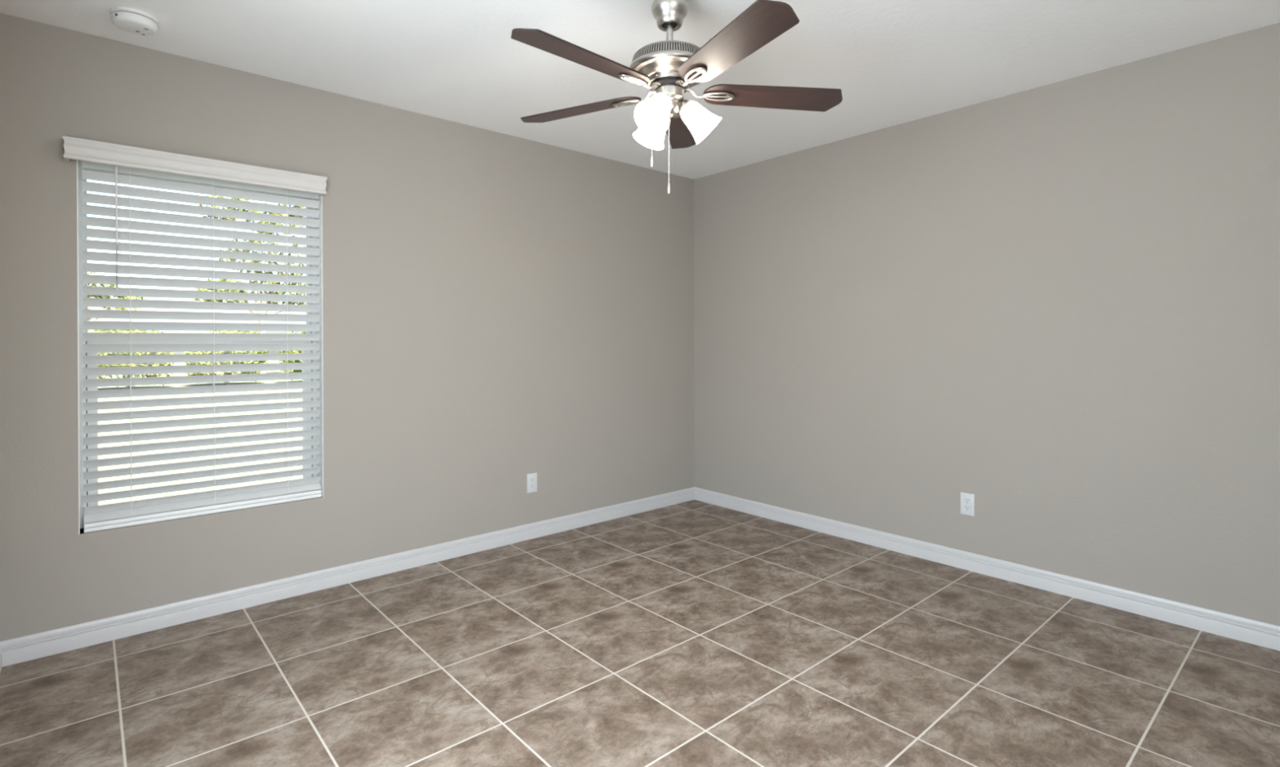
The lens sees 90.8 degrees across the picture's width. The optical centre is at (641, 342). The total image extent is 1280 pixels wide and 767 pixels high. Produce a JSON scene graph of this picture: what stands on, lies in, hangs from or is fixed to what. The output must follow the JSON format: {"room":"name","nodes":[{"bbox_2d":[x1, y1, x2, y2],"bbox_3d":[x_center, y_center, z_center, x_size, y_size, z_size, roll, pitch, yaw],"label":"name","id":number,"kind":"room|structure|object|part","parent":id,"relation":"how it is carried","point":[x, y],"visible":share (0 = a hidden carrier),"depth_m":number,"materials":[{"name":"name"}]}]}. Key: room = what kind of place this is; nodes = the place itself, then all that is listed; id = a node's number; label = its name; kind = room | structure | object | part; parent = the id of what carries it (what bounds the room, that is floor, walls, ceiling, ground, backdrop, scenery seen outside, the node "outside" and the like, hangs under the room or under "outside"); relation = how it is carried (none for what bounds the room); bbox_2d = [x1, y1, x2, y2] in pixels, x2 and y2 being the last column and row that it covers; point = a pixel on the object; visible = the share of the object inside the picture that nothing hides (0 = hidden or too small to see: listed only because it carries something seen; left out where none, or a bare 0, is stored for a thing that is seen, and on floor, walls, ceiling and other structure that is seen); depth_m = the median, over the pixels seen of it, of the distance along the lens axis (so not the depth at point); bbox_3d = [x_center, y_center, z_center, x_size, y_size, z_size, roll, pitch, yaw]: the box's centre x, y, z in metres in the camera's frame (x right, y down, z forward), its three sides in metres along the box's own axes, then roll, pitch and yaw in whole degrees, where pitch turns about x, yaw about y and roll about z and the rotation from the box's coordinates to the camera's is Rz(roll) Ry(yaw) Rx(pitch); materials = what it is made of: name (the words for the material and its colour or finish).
{"room":"empty bedroom","nodes":[
{"label":"empty bedroom","id":0,"kind":"room"},
{"bbox_2d":[0,13,694,640],"bbox_3d":[-1.063,-0.021,3.641,4.120,2.426,0.200,0,0,-41],"label":"wall","id":1,"kind":"structure","parent":0,"point":[499,308],"depth_m":3.24,"materials":[{"name":"beige paint"}]},
{"bbox_2d":[76,160,323,533],"bbox_3d":[-1.942,0.004,2.844,0.891,1.531,0.165,0,0,-41],"label":"window","id":2,"kind":"structure","parent":1,"relation":"in","point":[82,493],"depth_m":2.63,"materials":[{"name":"white plastic"}]},
{"bbox_2d":[62,135,327,532],"bbox_3d":[-1.898,-0.022,2.768,0.938,1.546,0.119,0,0,-41],"label":"window blind","id":3,"kind":"object","parent":2,"relation":"attached to","point":[94,154],"visible":1,"depth_m":2.75,"materials":[{"name":"white plastic"}]},
{"bbox_3d":[-2.120,0.003,2.618,0.002,1.441,0.036,0,0,-41],"label":"ladder cord","id":4,"kind":"part","parent":3,"relation":"part of","materials":[{"name":"white fabric"}]},
{"bbox_3d":[-1.901,0.734,2.810,0.870,0.034,0.050,0,0,-41],"label":"rail","id":5,"kind":"part","parent":3,"relation":"part of","materials":[{"name":"white plastic"}]},
{"bbox_3d":[-1.904,0.001,2.809,0.002,1.441,0.036,0,0,-41],"label":"ladder cord","id":6,"kind":"part","parent":3,"relation":"part of","materials":[{"name":"white fabric"}]},
{"bbox_3d":[-1.686,0.000,3.000,0.002,1.441,0.036,0,0,-41],"label":"ladder cord","id":7,"kind":"part","parent":3,"relation":"part of","materials":[{"name":"white fabric"}]},
{"bbox_3d":[-1.980,-0.356,2.885,0.842,0.750,0.026,0,0,-41],"label":"sash","id":8,"kind":"part","parent":2,"relation":"part of","materials":[{"name":"white plastic"}]},
{"bbox_3d":[-1.918,0.761,2.822,0.891,0.018,0.094,0,0,-41],"label":"sill","id":9,"kind":"part","parent":2,"relation":"part of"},
{"bbox_3d":[-1.957,0.347,2.863,0.836,0.753,0.028,0,0,-41],"label":"sash","id":10,"kind":"part","parent":2,"relation":"part of","materials":[{"name":"white plastic"}]},
{"bbox_2d":[0,486,694,666],"bbox_3d":[-0.989,1.146,3.565,3.720,0.092,0.015,0,0,-41],"label":"baseboard","id":11,"kind":"structure","parent":1,"relation":"attached to","point":[37,645],"depth_m":2.97,"materials":[{"name":"white paint"}]},
{"bbox_2d":[527,472,537,493],"bbox_3d":[-0.668,0.852,3.853,0.070,0.115,0.008,0,0,-41],"label":"wall outlet","id":12,"kind":"object","parent":1,"relation":"attached to","point":[531,477],"visible":1,"depth_m":3.85,"materials":[{"name":"white plastic"}]},
{"bbox_2d":[529,483,534,488],"bbox_3d":[-0.666,0.872,3.851,0.034,0.028,0.002,0,0,-41],"label":"socket","id":13,"kind":"object","parent":12,"relation":"attached to","point":[531,485],"depth_m":3.85,"materials":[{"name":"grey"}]},
{"bbox_2d":[0,499,1279,766],"bbox_3d":[0.344,1.254,2.051,4.120,0.120,4.450,0,0,-41],"label":"floor","id":14,"kind":"structure","parent":0,"point":[694,633],"depth_m":2.29,"materials":[{"name":"tile"}]},
{"bbox_2d":[0,0,1279,178],"bbox_3d":[0.338,-1.312,2.042,4.120,0.160,4.450,0,0,-41],"label":"ceiling","id":15,"kind":"structure","parent":0,"point":[892,62],"depth_m":2.63,"materials":[{"name":"white paint"}]},
{"bbox_2d":[110,6,159,35],"bbox_3d":[-1.907,-1.205,2.377,0.143,0.046,0.143,0,0,-41],"label":"smoke detector","id":16,"kind":"object","parent":15,"relation":"attached to","point":[135,21],"visible":1,"depth_m":2.34,"materials":[{"name":"white plastic"}]},
{"bbox_2d":[511,0,842,193],"bbox_3d":[0.068,-0.871,2.163,1.168,0.722,1.205,0,0,-41],"label":"ceiling fan","id":17,"kind":"object","parent":15,"relation":"hanging from","point":[669,68],"visible":1,"depth_m":2.12,"materials":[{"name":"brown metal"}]},
{"bbox_3d":[-0.172,-0.874,1.939,0.512,0.006,0.137,0,12,-44],"label":"blade","id":18,"kind":"part","parent":17,"relation":"part of","materials":[{"name":"brown wood"}]},
{"bbox_3d":[-0.234,-0.876,2.376,0.512,0.006,0.137,0,12,28],"label":"blade","id":19,"kind":"part","parent":17,"relation":"part of","materials":[{"name":"brown wood"}]},
{"bbox_3d":[0.044,-0.772,2.297,0.123,0.146,0.145,0,0,-41],"label":"lamp shade","id":20,"kind":"part","parent":17,"relation":"part of","materials":[{"name":"white glass"}]},
{"bbox_3d":[0.053,-0.771,2.096,0.144,0.146,0.120,0,0,-41],"label":"lamp shade","id":21,"kind":"part","parent":17,"relation":"part of","materials":[{"name":"white glass"}]},
{"bbox_3d":[0.059,-0.793,2.122,0.067,0.069,0.046,0,0,-41],"label":"bulb","id":22,"kind":"part","parent":17,"relation":"part of","materials":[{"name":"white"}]},
{"bbox_2d":[631,40,699,62],"bbox_3d":[0.098,-0.974,2.200,0.275,0.034,0.275,0,0,-41],"label":"vent grille","id":23,"kind":"object","parent":17,"relation":"attached to","point":[662,47],"depth_m":2.08,"materials":[{"name":"silver metal"}]},
{"bbox_3d":[0.093,-0.701,2.153,0.002,0.314,0.009,0,0,4],"label":"pull chain","id":24,"kind":"part","parent":17,"relation":"part of","materials":[{"name":"white metal"}]},
{"bbox_3d":[0.098,-1.008,2.200,0.255,0.036,0.255,0,0,-41],"label":"motor","id":25,"kind":"part","parent":17,"relation":"part of","materials":[{"name":"silver metal"}]},
{"bbox_3d":[0.163,-0.877,2.571,0.137,0.006,0.512,-12,-2,10],"label":"blade","id":26,"kind":"part","parent":17,"relation":"part of","materials":[{"name":"brown wood"}]},
{"bbox_3d":[0.154,-0.826,2.203,0.054,0.047,0.053,0,0,-41],"label":"lamp arm","id":27,"kind":"part","parent":17,"relation":"part of","materials":[{"name":"silver metal"}]},
{"bbox_3d":[0.216,-0.772,2.208,0.139,0.146,0.131,0,0,-41],"label":"lamp shade","id":28,"kind":"part","parent":17,"relation":"part of","materials":[{"name":"white glass"}]},
{"bbox_3d":[0.264,-0.875,1.863,0.137,0.006,0.512,12,-5,-26],"label":"blade","id":29,"kind":"part","parent":17,"relation":"part of","materials":[{"name":"brown wood"}]},
{"bbox_3d":[0.471,-0.877,2.254,0.512,0.006,0.137,0,-11,-8],"label":"blade","id":30,"kind":"part","parent":17,"relation":"part of","materials":[{"name":"brown wood"}]},
{"bbox_2d":[693,22,1279,625],"bbox_3d":[1.812,-0.027,3.342,0.200,2.426,4.050,0,0,-41],"label":"wall","id":31,"kind":"structure","parent":0,"point":[1055,305],"depth_m":3.09,"materials":[{"name":"beige paint"}]},
{"bbox_2d":[960,491,974,515],"bbox_3d":[1.708,0.843,3.309,0.008,0.115,0.070,0,0,-41],"label":"wall outlet","id":32,"kind":"object","parent":31,"relation":"attached to","point":[967,500],"visible":1,"depth_m":3.31,"materials":[{"name":"white plastic"}]},
{"bbox_2d":[964,504,970,511],"bbox_3d":[1.706,0.863,3.308,0.002,0.028,0.034,0,0,-41],"label":"socket","id":33,"kind":"object","parent":32,"relation":"attached to","point":[966,507],"depth_m":3.31,"materials":[{"name":"white plastic"}]},
{"bbox_2d":[964,497,970,502],"bbox_3d":[1.706,0.824,3.308,0.002,0.028,0.034,0,0,-41],"label":"socket","id":34,"kind":"object","parent":32,"relation":"attached to","point":[966,500],"depth_m":3.31,"materials":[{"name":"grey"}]},
{"bbox_2d":[694,486,1279,650],"bbox_3d":[1.734,1.140,3.275,0.015,0.092,4.050,0,0,-41],"label":"baseboard","id":35,"kind":"structure","parent":31,"relation":"attached to","point":[1255,632],"depth_m":3.08,"materials":[{"name":"white paint"}]},
{"bbox_3d":[-1.130,-0.011,0.751,0.200,2.426,4.050,0,0,-41],"label":"wall","id":36,"kind":"structure","parent":0,"visible":0},
{"bbox_2d":[0,644,2,674],"bbox_3d":[-1.046,1.156,0.827,0.015,0.092,4.050,0,0,-41],"label":"baseboard","id":37,"kind":"structure","parent":36,"relation":"attached to","point":[1,652],"depth_m":2.31,"materials":[{"name":"white paint"}]},
{"label":"outside","id":38,"kind":"structure","parent":0,"visible":0},
{"bbox_2d":[97,360,302,505],"bbox_3d":[-22.868,1.394,31.225,90.000,0.001,70.000,0,0,-41],"label":"lawn","id":39,"kind":"structure","parent":38,"point":[124,432],"depth_m":9.44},
{"bbox_2d":[87,271,146,332],"bbox_3d":[-18.537,-0.764,21.459,2.819,4.378,1.531,0,0,-41],"label":"tree","id":40,"kind":"object","parent":39,"relation":"on","point":[88,284],"visible":0.13,"depth_m":21.59,"materials":[{"name":"green plant"}]},
{"bbox_2d":[88,329,176,388],"bbox_3d":[-15.671,0.387,19.278,2.505,2.085,1.730,0,0,-41],"label":"bush","id":41,"kind":"object","parent":39,"relation":"on","point":[90,331],"visible":0.17,"depth_m":19.09,"materials":[{"name":"green plant"}]},
{"bbox_3d":[-15.574,0.670,19.253,0.493,1.517,0.843,0,0,9],"label":"stem","id":42,"kind":"part","parent":41,"relation":"part of","materials":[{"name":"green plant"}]},
{"bbox_2d":[183,330,269,384],"bbox_3d":[-13.900,0.415,21.224,2.406,2.006,1.839,0,0,-22],"label":"bush","id":43,"kind":"object","parent":39,"relation":"on","point":[209,331],"visible":0.24,"depth_m":20.93,"materials":[{"name":"green plant"}]},
{"bbox_3d":[-13.709,0.695,21.002,0.504,1.448,0.472,0,0,-2],"label":"stem","id":44,"kind":"part","parent":43,"relation":"part of","materials":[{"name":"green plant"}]},
{"bbox_2d":[193,195,306,373],"bbox_3d":[-14.791,-2.522,25.409,5.441,7.844,2.312,0,0,-41],"label":"tree","id":45,"kind":"object","parent":39,"relation":"on","point":[221,197],"visible":0.15,"depth_m":24.98,"materials":[{"name":"green plant"}]},
{"bbox_2d":[278,330,306,380],"bbox_3d":[-11.559,0.323,22.487,2.444,2.169,1.741,0,0,-41],"label":"bush","id":46,"kind":"object","parent":39,"relation":"on","point":[289,351],"visible":0.05,"depth_m":21.83,"materials":[{"name":"green plant"}]}
]}

